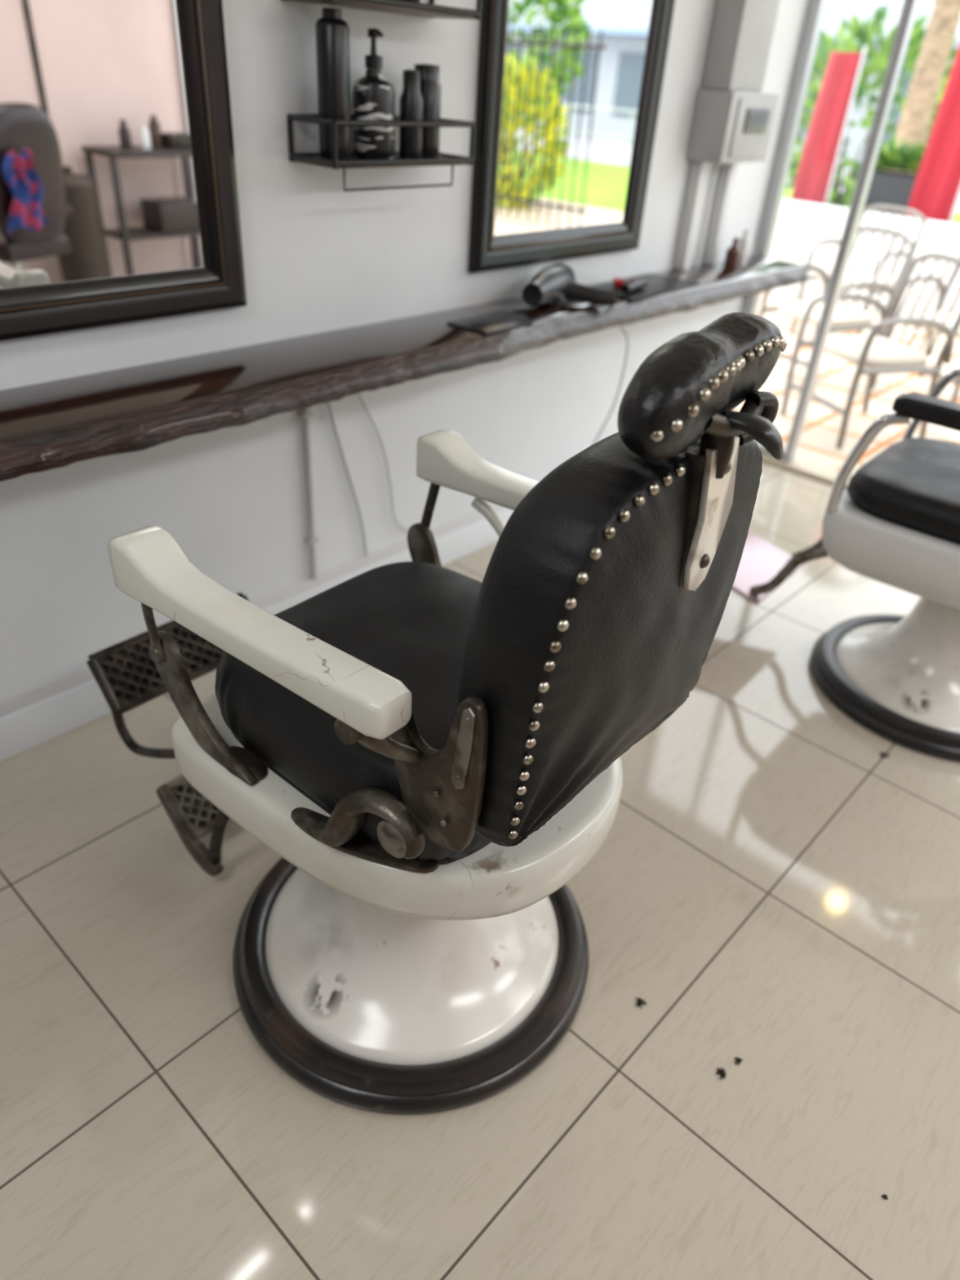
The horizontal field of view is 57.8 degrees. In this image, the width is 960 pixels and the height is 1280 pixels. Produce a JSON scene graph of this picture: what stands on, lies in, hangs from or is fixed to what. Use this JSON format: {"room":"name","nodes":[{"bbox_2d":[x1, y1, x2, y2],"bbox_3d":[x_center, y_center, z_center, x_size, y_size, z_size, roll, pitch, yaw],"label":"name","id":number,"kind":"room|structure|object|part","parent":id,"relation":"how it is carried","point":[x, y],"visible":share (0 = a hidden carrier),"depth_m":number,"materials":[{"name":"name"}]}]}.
{"room":"salon","nodes":[
{"label":"salon","id":0,"kind":"room"},
{"bbox_2d":[0,0,812,700],"bbox_3d":[-0.846,-1.077,1.819,0.120,3.000,6.360,29,41,33],"label":"wall","id":1,"kind":"structure","parent":0,"point":[319,256],"depth_m":2.42,"materials":[{"name":"white paint"}]},
{"bbox_2d":[0,0,247,342],"bbox_3d":[-0.869,-1.101,1.622,0.040,1.025,0.915,29,41,33],"label":"wall mirror","id":2,"kind":"object","parent":1,"relation":"attached to","point":[119,205],"visible":1,"depth_m":1.83,"materials":[{"name":"black paint"}]},
{"bbox_3d":[-0.879,-1.107,1.629,0.007,0.827,0.717,29,41,33],"label":"glass","id":3,"kind":"part","parent":2,"relation":"part of","materials":[{"name":"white mirror"}]},
{"bbox_2d":[0,503,506,717],"bbox_3d":[-0.914,0.019,2.439,0.006,0.045,6.250,29,41,33],"label":"trim","id":4,"kind":"structure","parent":1,"relation":"attached to","point":[15,703],"depth_m":2.74,"materials":[{"name":"white plastic"}]},
{"bbox_2d":[0,508,513,761],"bbox_3d":[-0.915,0.089,2.482,0.016,0.120,6.250,29,41,33],"label":"baseboard","id":5,"kind":"structure","parent":1,"relation":"attached to","point":[24,729],"depth_m":2.33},
{"bbox_2d":[297,407,319,579],"bbox_3d":[-0.510,-0.476,2.587,0.029,0.669,0.036,29,41,33],"label":"conduit pipe","id":6,"kind":"object","parent":1,"relation":"attached to","point":[305,413],"visible":0.94,"depth_m":2.60,"materials":[{"name":"grey"}]},
{"bbox_2d":[287,113,475,191],"bbox_3d":[-0.242,-1.251,2.228,0.179,0.150,0.481,29,41,33],"label":"wall shelf","id":7,"kind":"object","parent":1,"relation":"attached to","point":[313,158],"visible":0.8,"depth_m":2.12,"materials":[{"name":"wood plank"},{"name":"black iron"}]},
{"bbox_2d":[315,7,351,159],"bbox_3d":[-0.343,-1.301,2.042,0.076,0.300,0.076,29,41,33],"label":"bottle","id":8,"kind":"object","parent":7,"relation":"on","point":[332,32],"visible":0.91,"depth_m":2.01,"materials":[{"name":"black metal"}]},
{"bbox_2d":[352,27,395,159],"bbox_3d":[-0.259,-1.331,2.124,0.104,0.270,0.104,29,41,33],"label":"pump bottle","id":9,"kind":"object","parent":7,"relation":"on","point":[373,95],"visible":0.94,"depth_m":2.10,"materials":[{"name":"black plastic"}]},
{"bbox_3d":[-0.241,-1.423,2.037,0.013,0.018,0.050,-14,37,-26],"label":"pump spout","id":10,"kind":"part","parent":9,"relation":"part of","materials":[{"name":"black plastic"}]},
{"bbox_2d":[399,69,423,158],"bbox_3d":[-0.174,-1.330,2.202,0.060,0.193,0.060,29,41,33],"label":"bottle","id":11,"kind":"object","parent":7,"relation":"on","point":[411,100],"visible":0.89,"depth_m":2.18,"materials":[{"name":"black plastic"}]},
{"bbox_2d":[413,63,440,158],"bbox_3d":[-0.141,-1.374,2.260,0.076,0.208,0.076,29,41,33],"label":"bottle","id":12,"kind":"object","parent":7,"relation":"on","point":[430,86],"visible":0.56,"depth_m":2.23,"materials":[{"name":"black plastic"}]},
{"bbox_2d":[284,0,481,19],"bbox_3d":[-0.221,-1.539,2.039,0.179,0.100,0.481,29,41,33],"label":"wall shelf","id":13,"kind":"object","parent":1,"relation":"attached to","point":[432,11],"visible":1,"depth_m":2.04,"materials":[{"name":"black metal"}]},
{"bbox_2d":[404,0,420,2],"bbox_3d":[-0.181,-1.551,2.063,0.084,0.074,0.084,29,41,33],"label":"jar","id":14,"kind":"object","parent":13,"relation":"on","point":[416,1],"visible":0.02,"depth_m":2.06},
{"bbox_2d":[0,254,808,481],"bbox_3d":[-0.410,-0.709,2.268,0.329,0.076,5.250,29,41,33],"label":"countertop","id":15,"kind":"structure","parent":1,"relation":"attached to","point":[45,426],"depth_m":2.12,"materials":[{"name":"brown wood"}]},
{"bbox_2d":[326,401,367,556],"bbox_3d":[-0.414,-0.528,2.675,0.012,0.665,0.169,29,41,33],"label":"power cable","id":16,"kind":"object","parent":15,"relation":"hanging from","point":[328,402],"visible":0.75,"depth_m":2.70,"materials":[{"name":"grey plastic"}]},
{"bbox_2d":[357,392,408,529],"bbox_3d":[-0.298,-0.592,2.780,0.011,0.661,0.334,29,41,33],"label":"power cable","id":17,"kind":"object","parent":15,"relation":"hanging from","point":[358,394],"visible":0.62,"depth_m":2.78,"materials":[{"name":"grey plastic"}]},
{"bbox_2d":[447,310,537,334],"bbox_3d":[0.041,-0.961,2.623,0.150,0.008,0.260,26,39,30],"label":"tray","id":18,"kind":"object","parent":15,"relation":"on","point":[496,321],"visible":1,"depth_m":2.60,"materials":[{"name":"black plastic"}]},
{"bbox_2d":[521,262,619,306],"bbox_3d":[0.302,-1.144,2.832,0.265,0.115,0.362,16,35,17],"label":"hair dryer","id":19,"kind":"object","parent":15,"relation":"on","point":[555,282],"visible":1,"depth_m":2.81,"materials":[{"name":"black plastic"}]},
{"bbox_3d":[0.342,-1.154,2.877,0.217,0.079,0.049,3,33,-1],"label":"handle","id":20,"kind":"part","parent":19,"relation":"part of","materials":[{"name":"black plastic"}]},
{"bbox_3d":[0.410,-1.168,2.958,0.056,0.030,0.186,-22,41,-34],"label":"cord","id":21,"kind":"part","parent":19,"relation":"part of","materials":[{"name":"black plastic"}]},
{"bbox_2d":[593,326,628,444],"bbox_3d":[0.484,-0.857,3.433,0.123,0.838,0.453,9,34,8],"label":"power cable","id":22,"kind":"object","parent":15,"relation":"hanging from","point":[622,328],"visible":0.51,"depth_m":3.17,"materials":[{"name":"grey plastic"}]},
{"bbox_2d":[589,273,700,301],"bbox_3d":[0.601,-1.320,3.217,0.220,0.026,0.500,27,40,31],"label":"rubber mat","id":23,"kind":"object","parent":15,"relation":"on","point":[658,284],"depth_m":3.19,"materials":[{"name":"black rubber"}]},
{"bbox_3d":[0.510,-1.314,3.192,0.040,0.020,0.060,4,33,0],"label":"clipper guard","id":24,"kind":"part","parent":23,"relation":"part of","materials":[{"name":"red plastic"}]},
{"bbox_2d":[621,277,648,293],"bbox_3d":[0.554,-1.272,3.113,0.043,0.042,0.173,21,37,24],"label":"hair clipper","id":25,"kind":"object","parent":23,"relation":"on","point":[632,285],"visible":1,"depth_m":3.07,"materials":[{"name":"black plastic"}]},
{"bbox_2d":[723,237,741,270],"bbox_3d":[1.058,-1.614,3.630,0.060,0.120,0.060,29,41,33],"label":"bottle","id":26,"kind":"object","parent":15,"relation":"on","point":[732,256],"visible":1,"depth_m":3.62,"materials":[{"name":"brown glass"}]},
{"bbox_2d":[737,229,751,266],"bbox_3d":[1.125,-1.675,3.711,0.048,0.140,0.048,29,41,33],"label":"bottle","id":27,"kind":"object","parent":15,"relation":"on","point":[744,244],"visible":0.84,"depth_m":3.69,"materials":[{"name":"white plastic"}]},
{"bbox_2d":[467,0,675,273],"bbox_3d":[0.316,-1.745,2.733,0.040,1.025,0.910,29,41,33],"label":"wall mirror","id":28,"kind":"object","parent":1,"relation":"attached to","point":[569,91],"visible":1,"depth_m":2.77,"materials":[{"name":"black paint"}]},
{"bbox_3d":[0.306,-1.750,2.741,0.007,0.827,0.712,29,41,33],"label":"glass","id":29,"kind":"part","parent":28,"relation":"part of","materials":[{"name":"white mirror"}]},
{"bbox_2d":[673,0,780,270],"bbox_3d":[0.996,-2.208,3.179,0.166,1.595,0.360,29,41,33],"label":"electrical box","id":30,"kind":"object","parent":1,"relation":"attached to","point":[729,128],"visible":1,"depth_m":3.23,"materials":[{"name":"grey paint"}]},
{"bbox_3d":[1.040,-1.946,3.307,0.010,0.190,0.290,29,41,33],"label":"door","id":31,"kind":"part","parent":30,"relation":"part of","materials":[{"name":"grey paint"}]},
{"bbox_2d":[761,453,852,488],"bbox_3d":[2.997,-0.059,3.231,4.770,0.025,0.140,29,41,33],"label":"trim","id":32,"kind":"structure","parent":1,"relation":"attached to","point":[820,473],"depth_m":4.24,"materials":[{"name":"beige"}]},
{"bbox_2d":[753,440,785,460],"bbox_3d":[1.392,-0.982,4.393,0.326,0.045,0.040,29,41,33],"label":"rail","id":33,"kind":"object","parent":32,"relation":"on","point":[764,451],"visible":0.24,"depth_m":4.35,"materials":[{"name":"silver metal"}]},
{"bbox_2d":[732,0,827,411],"bbox_3d":[1.331,-2.071,3.828,0.040,2.475,0.060,29,41,33],"label":"window frame","id":34,"kind":"structure","parent":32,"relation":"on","point":[817,11],"depth_m":3.73,"materials":[{"name":"silver metal"}]},
{"bbox_2d":[782,0,920,462],"bbox_3d":[1.602,-1.919,3.627,0.040,2.475,0.060,29,41,33],"label":"mullion","id":35,"kind":"object","parent":32,"relation":"on","point":[910,7],"visible":1,"depth_m":3.68,"materials":[{"name":"silver metal"}]},
{"bbox_2d":[0,462,959,1279],"bbox_3d":[0.864,1.141,1.280,4.790,0.100,6.360,29,41,33],"label":"floor","id":36,"kind":"structure","parent":0,"point":[780,893],"depth_m":1.65,"materials":[{"name":"tile"}]},
{"bbox_2d":[85,311,786,1114],"bbox_3d":[-0.218,0.015,1.553,1.306,1.347,0.736,28,40,31],"label":"barber chair","id":37,"kind":"object","parent":36,"relation":"on","point":[428,753],"visible":1,"depth_m":1.25,"materials":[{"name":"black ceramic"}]},
{"bbox_3d":[-0.618,0.210,1.789,0.482,0.245,0.027,25,38,28],"label":"foot arm","id":38,"kind":"part","parent":37,"relation":"part of","materials":[{"name":"black metal"}]},
{"bbox_3d":[-0.303,-0.017,1.138,0.552,0.089,0.080,28,40,31],"label":"armrest","id":39,"kind":"part","parent":37,"relation":"part of","materials":[{"name":"white ceramic"}]},
{"bbox_3d":[-0.098,0.071,1.467,0.574,0.185,0.542,28,40,31],"label":"seat","id":40,"kind":"part","parent":37,"relation":"part of","materials":[{"name":"black leather"}]},
{"bbox_3d":[0.108,-0.258,1.550,0.552,0.089,0.080,28,40,31],"label":"armrest","id":41,"kind":"part","parent":37,"relation":"part of","materials":[{"name":"white ceramic"}]},
{"bbox_3d":[0.057,-0.144,1.660,0.034,0.215,0.215,-24,43,-36],"label":"recline lever","id":42,"kind":"part","parent":37,"relation":"part of","materials":[{"name":"white metal"}]},
{"bbox_3d":[0.177,-0.031,1.132,0.194,0.500,0.495,28,40,31],"label":"backrest","id":43,"kind":"part","parent":37,"relation":"part of","materials":[{"name":"black leather"}]},
{"bbox_3d":[0.262,-0.140,0.996,0.023,0.170,0.085,28,40,31],"label":"mount plate","id":44,"kind":"part","parent":37,"relation":"part of","materials":[{"name":"silver metal"}]},
{"bbox_3d":[0.255,-0.219,0.952,0.046,0.080,0.034,28,40,31],"label":"headrest stem","id":45,"kind":"part","parent":37,"relation":"part of","materials":[{"name":"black metal"}]},
{"bbox_3d":[0.290,-0.216,0.920,0.069,0.045,0.042,12,34,12],"label":"lock lever","id":46,"kind":"part","parent":37,"relation":"part of","materials":[{"name":"black plastic"}]},
{"bbox_2d":[634,751,889,1199],"bbox_3d":[0.892,0.619,1.979,0.524,0.008,1.200,29,41,33],"label":"hair clippings","id":47,"kind":"object","parent":36,"relation":"on","point":[722,1073],"visible":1,"depth_m":1.66,"materials":[{"name":"black"}]},
{"bbox_2d":[731,367,959,762],"bbox_3d":[1.334,-0.474,2.471,1.332,1.347,0.736,27,40,31],"label":"barber chair","id":48,"kind":"object","parent":36,"relation":"on","point":[895,522],"visible":1,"depth_m":2.49,"materials":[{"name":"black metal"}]},
{"bbox_3d":[0.953,-0.208,2.681,0.210,0.241,0.055,25,38,28],"label":"foot arm","id":49,"kind":"part","parent":48,"relation":"part of","materials":[{"name":"grey metal"}]},
{"bbox_3d":[1.175,-0.344,2.913,0.211,0.240,0.044,21,37,23],"label":"foot arm","id":50,"kind":"part","parent":48,"relation":"part of","materials":[{"name":"grey metal"}]},
{"bbox_3d":[1.026,-0.467,2.303,0.144,0.317,0.051,27,40,31],"label":"arm frame","id":51,"kind":"part","parent":48,"relation":"part of","materials":[{"name":"silver metal"}]},
{"bbox_3d":[1.422,-0.405,2.428,0.670,0.111,0.589,27,40,31],"label":"seat","id":52,"kind":"part","parent":48,"relation":"part of","materials":[{"name":"black leather"}]},
{"bbox_3d":[1.264,-0.486,2.057,0.552,0.067,0.084,27,40,31],"label":"armrest","id":53,"kind":"part","parent":48,"relation":"part of","materials":[{"name":"black leather"}]},
{"bbox_3d":[1.424,-0.709,2.716,0.144,0.317,0.051,27,40,31],"label":"arm frame","id":54,"kind":"part","parent":48,"relation":"part of","materials":[{"name":"silver metal"}]},
{"label":"outside","id":55,"kind":"structure","parent":0,"visible":0},
{"bbox_2d":[786,163,959,212],"bbox_3d":[17.532,-8.205,17.435,52.000,0.110,16.000,29,41,33],"label":"ground","id":56,"kind":"structure","parent":55,"point":[846,170],"depth_m":19.92,"materials":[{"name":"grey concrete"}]},
{"bbox_2d":[794,0,959,164],"bbox_3d":[20.131,-11.055,16.945,50.000,5.500,3.000,29,41,33],"label":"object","id":57,"kind":"object","parent":56,"relation":"on","point":[834,10],"visible":0.02,"depth_m":22.83,"materials":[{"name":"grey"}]},
{"bbox_2d":[799,72,820,134],"bbox_3d":[9.127,-14.947,24.020,2.400,1.700,0.060,29,41,33],"label":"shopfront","id":58,"kind":"object","parent":57,"relation":"attached to","point":[802,131],"visible":0.07,"depth_m":24.17,"materials":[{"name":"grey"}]},
{"bbox_2d":[817,35,959,48],"bbox_3d":[18.709,-10.303,15.596,50.000,0.150,1.200,29,41,33],"label":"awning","id":59,"kind":"object","parent":57,"relation":"attached to","point":[957,44],"visible":0.02,"depth_m":21.53,"materials":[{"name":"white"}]},
{"bbox_2d":[881,68,929,142],"bbox_3d":[11.544,-13.592,22.227,2.400,1.700,0.060,29,41,33],"label":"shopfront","id":60,"kind":"object","parent":57,"relation":"attached to","point":[897,116],"visible":0.02,"depth_m":22.71,"materials":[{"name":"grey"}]},
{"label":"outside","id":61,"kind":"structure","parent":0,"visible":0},
{"bbox_2d":[782,188,959,224],"bbox_3d":[9.904,-4.081,10.268,32.000,0.110,6.500,29,41,33],"label":"lawn","id":62,"kind":"structure","parent":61,"point":[788,193],"depth_m":15.01,"materials":[{"name":"green plant"}]},
{"bbox_2d":[785,2,959,208],"bbox_3d":[5.875,-8.100,13.390,2.998,2.929,2.579,29,41,33],"label":"trees","id":63,"kind":"object","parent":62,"relation":"on","point":[864,33],"visible":0.41,"depth_m":12.83,"materials":[{"name":"green plant"}]},
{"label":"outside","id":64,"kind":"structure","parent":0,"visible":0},
{"bbox_2d":[734,291,959,475],"bbox_3d":[5.211,-1.530,5.868,18.000,0.100,7.340,29,41,33],"label":"ground","id":65,"kind":"structure","parent":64,"point":[820,435],"depth_m":5.48,"materials":[{"name":"tile"}]},
{"bbox_2d":[791,45,867,204],"bbox_3d":[3.085,-4.178,7.813,0.480,1.930,0.300,29,41,33],"label":"banner","id":66,"kind":"object","parent":65,"relation":"on","point":[820,157],"visible":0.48,"depth_m":7.65,"materials":[{"name":"red fabric"}]},
{"bbox_2d":[758,225,916,393],"bbox_3d":[2.158,-2.043,5.362,0.631,0.906,0.554,-14,38,-26],"label":"patio chair","id":67,"kind":"object","parent":65,"relation":"on","point":[846,318],"visible":0.62,"depth_m":5.26,"materials":[{"name":"silver metal"}]},
{"bbox_3d":[2.133,-2.021,5.360,0.460,0.060,0.460,-14,38,-26],"label":"seat","id":68,"kind":"part","parent":67,"relation":"part of","materials":[{"name":"beige"}]},
{"bbox_2d":[789,204,927,335],"bbox_3d":[2.799,-2.694,6.426,0.631,0.906,0.554,-24,43,-36],"label":"patio chair","id":69,"kind":"object","parent":65,"relation":"on","point":[859,276],"visible":0.6,"depth_m":6.37,"materials":[{"name":"silver metal"}]},
{"bbox_3d":[2.777,-2.670,6.420,0.460,0.060,0.460,-24,43,-36],"label":"seat","id":70,"kind":"part","parent":69,"relation":"part of","materials":[{"name":"beige"}]},
{"bbox_2d":[768,198,959,317],"bbox_3d":[3.415,-3.243,7.492,3.400,0.760,0.150,29,41,33],"label":"parapet","id":71,"kind":"object","parent":65,"relation":"on","point":[800,225],"visible":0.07,"depth_m":7.49,"materials":[{"name":"grey paint"}]},
{"bbox_2d":[779,252,959,448],"bbox_3d":[2.109,-1.560,4.621,0.631,0.906,0.554,-7,35,-16],"label":"patio chair","id":72,"kind":"object","parent":65,"relation":"on","point":[880,355],"visible":0.94,"depth_m":4.54,"materials":[{"name":"silver metal"}]},
{"bbox_3d":[2.082,-1.541,4.623,0.460,0.060,0.460,-7,35,-16],"label":"seat","id":73,"kind":"part","parent":72,"relation":"part of","materials":[{"name":"beige"}]},
{"bbox_2d":[859,133,926,216],"bbox_3d":[3.687,-3.835,7.910,0.838,1.323,0.580,29,41,33],"label":"planter box","id":74,"kind":"object","parent":65,"relation":"on","point":[890,187],"visible":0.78,"depth_m":7.62,"materials":[{"name":"black plastic"}]},
{"bbox_2d":[871,255,959,403],"bbox_3d":[2.922,-1.952,5.309,0.631,0.906,0.554,-20,40,-32],"label":"patio chair","id":75,"kind":"object","parent":65,"relation":"on","point":[941,315],"visible":0.52,"depth_m":5.33,"materials":[{"name":"silver metal"}]},
{"bbox_3d":[2.899,-1.928,5.304,0.460,0.060,0.460,-20,40,-32],"label":"seat","id":76,"kind":"part","parent":75,"relation":"part of","materials":[{"name":"beige"}]},
{"bbox_2d":[885,0,959,173],"bbox_3d":[4.686,-6.120,9.053,2.801,4.006,3.117,29,41,33],"label":"palm tree","id":77,"kind":"object","parent":65,"relation":"on","point":[937,44],"visible":0.42,"depth_m":9.04,"materials":[{"name":"brown plant"}]},
{"bbox_2d":[905,44,959,222],"bbox_3d":[3.898,-4.036,7.029,0.520,2.650,0.300,29,41,33],"label":"banner","id":78,"kind":"object","parent":65,"relation":"on","point":[935,193],"visible":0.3,"depth_m":7.17,"materials":[{"name":"red fabric"}]}
]}

